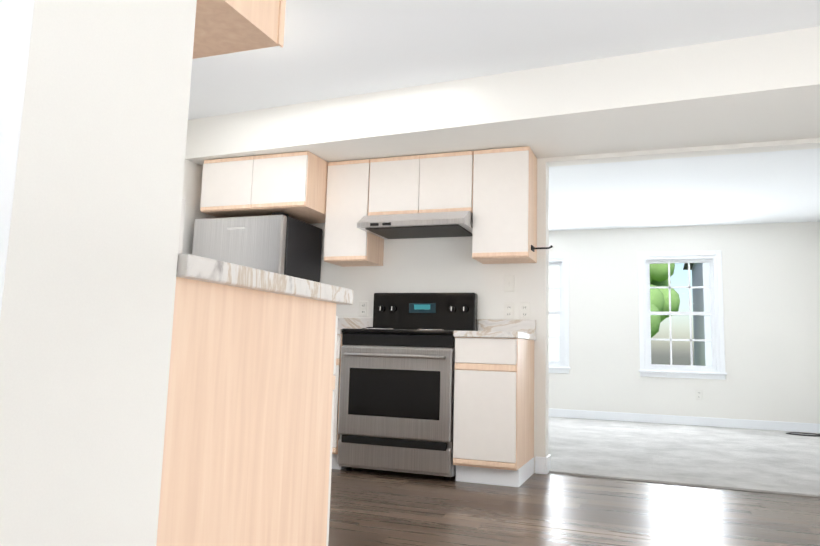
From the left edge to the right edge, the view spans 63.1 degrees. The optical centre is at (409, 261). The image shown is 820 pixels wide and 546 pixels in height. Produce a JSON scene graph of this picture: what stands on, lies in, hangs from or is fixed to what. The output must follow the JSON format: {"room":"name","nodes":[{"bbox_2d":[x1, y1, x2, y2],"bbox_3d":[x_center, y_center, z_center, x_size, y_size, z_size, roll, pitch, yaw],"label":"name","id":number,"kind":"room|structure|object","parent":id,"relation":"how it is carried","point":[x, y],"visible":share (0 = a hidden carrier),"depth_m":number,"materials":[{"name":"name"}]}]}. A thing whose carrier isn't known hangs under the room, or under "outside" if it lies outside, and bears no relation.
{"room":"kitchen","nodes":[
{"label":"kitchen","id":0,"kind":"room"},
{"bbox_2d":[0,0,196,545],"bbox_3d":[-1.050,-0.518,-0.390,0.120,2.440,3.448,-1,-8,20],"label":"wall","id":1,"kind":"structure","parent":0,"point":[86,316],"depth_m":0.98,"materials":[{"name":"paint"}]},
{"bbox_2d":[0,0,34,315],"bbox_3d":[-0.734,-0.305,0.413,0.142,2.245,1.025,-1,-8,20],"label":"door frame","id":2,"kind":"structure","parent":1,"relation":"attached to","point":[16,17],"depth_m":0.84,"materials":[{"name":"white wood"}]},
{"bbox_2d":[178,199,185,250],"bbox_3d":[-1.568,-0.038,1.609,2.486,0.100,0.020,-1,-8,20],"label":"backsplash","id":3,"kind":"structure","parent":1,"relation":"attached to","point":[183,201],"depth_m":1.18,"materials":[{"name":"white tile"}]},
{"bbox_2d":[182,125,217,254],"bbox_3d":[-1.458,0.262,5.623,0.120,2.440,7.872,-1,-8,20],"label":"wall","id":4,"kind":"structure","parent":0,"point":[192,183],"depth_m":5.00,"materials":[{"name":"paint"}]},
{"bbox_2d":[188,0,819,119],"bbox_3d":[0.374,-1.274,3.295,5.240,0.100,11.320,-1,-8,20],"label":"ceiling","id":5,"kind":"structure","parent":0,"point":[330,49],"depth_m":3.56,"materials":[{"name":"paint"}]},
{"bbox_2d":[185,26,819,165],"bbox_3d":[0.735,-0.938,4.242,5.000,0.300,0.980,-1,-8,20],"label":"soffit beam","id":6,"kind":"structure","parent":5,"relation":"attached to","point":[760,88],"depth_m":3.98,"materials":[{"name":"paint"}]},
{"bbox_2d":[310,138,819,472],"bbox_3d":[0.898,0.196,4.618,5.000,2.440,0.130,-1,-8,20],"label":"wall","id":7,"kind":"structure","parent":0,"point":[435,265],"depth_m":4.67,"materials":[{"name":"paint"}]},
{"bbox_2d":[200,156,267,217],"bbox_3d":[-1.226,-0.526,5.120,0.438,0.392,0.606,-1,-8,20],"label":"upper cabinet","id":8,"kind":"object","parent":7,"relation":"attached to","point":[226,191],"depth_m":4.84,"materials":[{"name":"laminate"}]},
{"bbox_2d":[252,151,327,223],"bbox_3d":[-0.816,-0.534,4.967,0.437,0.392,0.606,-1,-8,20],"label":"upper cabinet","id":9,"kind":"object","parent":7,"relation":"attached to","point":[295,184],"depth_m":4.71,"materials":[{"name":"laminate"}]},
{"bbox_2d":[320,159,383,266],"bbox_3d":[-0.403,-0.352,4.942,0.337,0.738,0.316,-1,-8,20],"label":"upper cabinet","id":10,"kind":"object","parent":7,"relation":"attached to","point":[345,244],"depth_m":4.80,"materials":[{"name":"laminate"}]},
{"bbox_2d":[359,301,367,315],"bbox_3d":[-0.348,0.351,4.989,0.072,0.115,0.010,-1,-8,20],"label":"electrical outlet","id":11,"kind":"object","parent":7,"relation":"attached to","point":[363,308],"visible":1,"depth_m":4.99,"materials":[{"name":"white plastic"}]},
{"bbox_2d":[368,155,419,215],"bbox_3d":[-0.060,-0.513,4.836,0.380,0.427,0.316,-1,-8,20],"label":"upper cabinet","id":12,"kind":"object","parent":7,"relation":"attached to","point":[394,182],"depth_m":4.69,"materials":[{"name":"laminate"}]},
{"bbox_2d":[357,211,472,238],"bbox_3d":[0.080,-0.256,4.652,0.760,0.111,0.492,-1,-8,20],"label":"range hood","id":13,"kind":"object","parent":12,"relation":"attached to","point":[430,225],"visible":0.9,"depth_m":4.50,"materials":[{"name":"silver metal"}]},
{"bbox_2d":[420,151,475,212],"bbox_3d":[0.296,-0.520,4.703,0.380,0.427,0.316,-1,-8,20],"label":"upper cabinet","id":14,"kind":"object","parent":7,"relation":"attached to","point":[445,178],"depth_m":4.55,"materials":[{"name":"laminate"}]},
{"bbox_2d":[472,146,536,263],"bbox_3d":[0.649,-0.373,4.550,0.377,0.738,0.316,-1,-8,20],"label":"upper cabinet","id":15,"kind":"object","parent":7,"relation":"attached to","point":[494,191],"depth_m":4.41,"materials":[{"name":"laminate"}]},
{"bbox_2d":[531,245,552,251],"bbox_3d":[0.871,-0.089,4.394,0.136,0.036,0.080,-1,-8,20],"label":"hook","id":16,"kind":"object","parent":15,"relation":"attached to","point":[533,248],"visible":1,"depth_m":4.38,"materials":[{"name":"metal"}]},
{"bbox_2d":[504,275,513,291],"bbox_3d":[0.687,0.151,4.626,0.072,0.115,0.014,-1,-8,20],"label":"light switch","id":17,"kind":"object","parent":7,"relation":"attached to","point":[508,283],"visible":1,"depth_m":4.63,"materials":[{"name":"white plastic"}]},
{"bbox_2d":[504,303,513,318],"bbox_3d":[0.682,0.339,4.603,0.072,0.115,0.010,-1,-8,20],"label":"electrical outlet","id":18,"kind":"object","parent":7,"relation":"attached to","point":[508,310],"visible":1,"depth_m":4.60,"materials":[{"name":"white plastic"}]},
{"bbox_2d":[520,303,529,318],"bbox_3d":[0.785,0.337,4.565,0.072,0.115,0.010,-1,-8,20],"label":"electrical outlet","id":19,"kind":"object","parent":7,"relation":"attached to","point":[524,310],"visible":1,"depth_m":4.56,"materials":[{"name":"white plastic"}]},
{"bbox_2d":[535,454,550,472],"bbox_3d":[-0.237,1.384,4.953,2.533,0.110,0.013,-1,-8,20],"label":"baseboard","id":20,"kind":"structure","parent":7,"relation":"attached to","point":[542,465],"depth_m":4.39,"materials":[{"name":"white wood"}]},
{"bbox_2d":[328,468,819,545],"bbox_3d":[-0.404,0.956,1.087,5.240,0.060,7.270,-1,-8,20],"label":"floor","id":21,"kind":"structure","parent":0,"point":[369,507],"depth_m":3.33,"materials":[{"name":"brown wood"}]},
{"bbox_2d":[156,267,343,545],"bbox_3d":[-0.502,0.518,1.460,0.415,0.900,0.636,-1,-8,20],"label":"base cabinet","id":22,"kind":"object","parent":21,"relation":"on","point":[247,449],"depth_m":1.35,"materials":[{"name":"laminate"}]},
{"bbox_2d":[177,251,352,304],"bbox_3d":[-1.443,0.074,1.895,2.516,0.040,0.668,-1,-8,20],"label":"countertop","id":23,"kind":"structure","parent":22,"relation":"on","point":[207,270],"depth_m":1.34,"materials":[{"name":"white stone"}]},
{"bbox_2d":[192,212,321,281],"bbox_3d":[-1.155,0.546,4.931,0.750,1.712,0.591,-1,-8,20],"label":"refrigerator","id":24,"kind":"object","parent":21,"relation":"on","point":[282,243],"visible":0.29,"depth_m":4.75,"materials":[{"name":"grey metal"}]},
{"bbox_2d":[332,318,372,469],"bbox_3d":[-0.558,0.883,4.668,0.414,1.010,0.607,-1,-8,20],"label":"base cabinet","id":25,"kind":"object","parent":21,"relation":"on","point":[354,323],"visible":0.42,"depth_m":4.37,"materials":[{"name":"laminate"}]},
{"bbox_2d":[337,293,477,480],"bbox_3d":[-0.011,0.777,4.437,0.770,1.190,0.657,-1,-8,20],"label":"stove","id":26,"kind":"object","parent":21,"relation":"on","point":[396,404],"visible":0.96,"depth_m":4.20,"materials":[{"name":"silver metal"}]},
{"bbox_2d":[453,319,535,486],"bbox_3d":[0.549,0.860,4.255,0.401,1.010,0.607,-1,-8,20],"label":"base cabinet","id":27,"kind":"object","parent":21,"relation":"on","point":[493,433],"visible":1,"depth_m":4.01,"materials":[{"name":"laminate"}]},
{"bbox_2d":[548,416,819,496],"bbox_3d":[1.572,1.697,6.339,5.240,0.072,4.050,-1,-8,20],"label":"floor carpet","id":28,"kind":"object","parent":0,"point":[769,461],"visible":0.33,"depth_m":5.35,"materials":[{"name":"grey carpet"}]},
{"bbox_2d":[786,432,819,436],"bbox_3d":[4.226,1.823,7.056,0.463,0.011,0.334,-1,-8,20],"label":"floor vent","id":29,"kind":"object","parent":28,"relation":"on","point":[801,434],"visible":0.98,"depth_m":7.02,"materials":[{"name":"black plastic"}]},
{"bbox_2d":[549,222,819,423],"bbox_3d":[2.293,0.723,8.324,5.240,2.440,0.120,-1,-8,20],"label":"wall","id":30,"kind":"structure","parent":0,"point":[771,288],"depth_m":7.78,"materials":[{"name":"paint"}]},
{"bbox_2d":[549,254,570,373],"bbox_3d":[1.585,0.660,8.575,0.940,1.500,0.165,-1,-8,20],"label":"window","id":31,"kind":"structure","parent":30,"relation":"in","point":[561,365],"depth_m":8.41,"materials":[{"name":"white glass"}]},
{"bbox_2d":[638,250,726,379],"bbox_3d":[3.224,0.626,7.963,0.960,1.500,0.165,-1,-8,20],"label":"window","id":32,"kind":"structure","parent":30,"relation":"in","point":[715,369],"depth_m":7.94,"materials":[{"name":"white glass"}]},
{"bbox_2d":[549,408,819,432],"bbox_3d":[2.227,1.869,8.112,4.980,0.110,0.017,-1,-8,20],"label":"baseboard","id":33,"kind":"structure","parent":30,"relation":"attached to","point":[601,415],"depth_m":7.73,"materials":[{"name":"white wood"}]},
{"bbox_2d":[696,390,702,399],"bbox_3d":[3.351,1.544,7.739,0.072,0.115,0.010,-1,-8,20],"label":"electrical outlet","id":34,"kind":"object","parent":30,"relation":"attached to","point":[699,396],"visible":1,"depth_m":7.74,"materials":[{"name":"white plastic"}]},
{"bbox_2d":[549,148,819,230],"bbox_3d":[1.629,-0.704,6.627,5.000,0.089,3.870,-1,-8,20],"label":"ceiling","id":35,"kind":"structure","parent":0,"point":[763,187],"depth_m":6.37,"materials":[{"name":"paint"}]},
{"bbox_3d":[-1.640,-0.274,1.590,2.380,2.440,0.120,-1,-8,20],"label":"wall","id":36,"kind":"structure","parent":0,"visible":0},
{"bbox_2d":[192,0,285,58],"bbox_3d":[-0.521,-0.861,1.480,0.419,0.737,0.294,-1,-8,20],"label":"upper cabinet","id":37,"kind":"object","parent":36,"relation":"attached to","point":[226,26],"visible":0.31,"depth_m":1.41,"materials":[{"name":"laminate"}]},
{"label":"outside","id":38,"kind":"structure","parent":0,"visible":0},
{"bbox_3d":[7.934,3.816,18.114,120.000,0.020,120.000,-1,-8,20],"label":"ground","id":39,"kind":"structure","parent":38,"visible":0},
{"bbox_2d":[549,265,558,360],"bbox_3d":[7.146,1.362,31.155,8.300,8.200,9.800,-1,-8,20],"label":"house","id":40,"kind":"structure","parent":39,"relation":"on","point":[554,318],"depth_m":26.72,"materials":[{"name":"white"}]},
{"bbox_2d":[650,263,679,337],"bbox_3d":[4.886,1.371,14.261,1.656,3.654,2.174,-1,-8,20],"label":"tree","id":41,"kind":"object","parent":39,"relation":"on","point":[659,272],"depth_m":13.81,"materials":[{"name":"green plant"}]},
{"bbox_2d":[683,263,711,365],"bbox_3d":[16.513,1.167,27.659,9.300,8.200,9.800,-1,-8,20],"label":"house","id":42,"kind":"structure","parent":39,"relation":"on","point":[701,303],"depth_m":26.31,"materials":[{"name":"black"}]}
]}

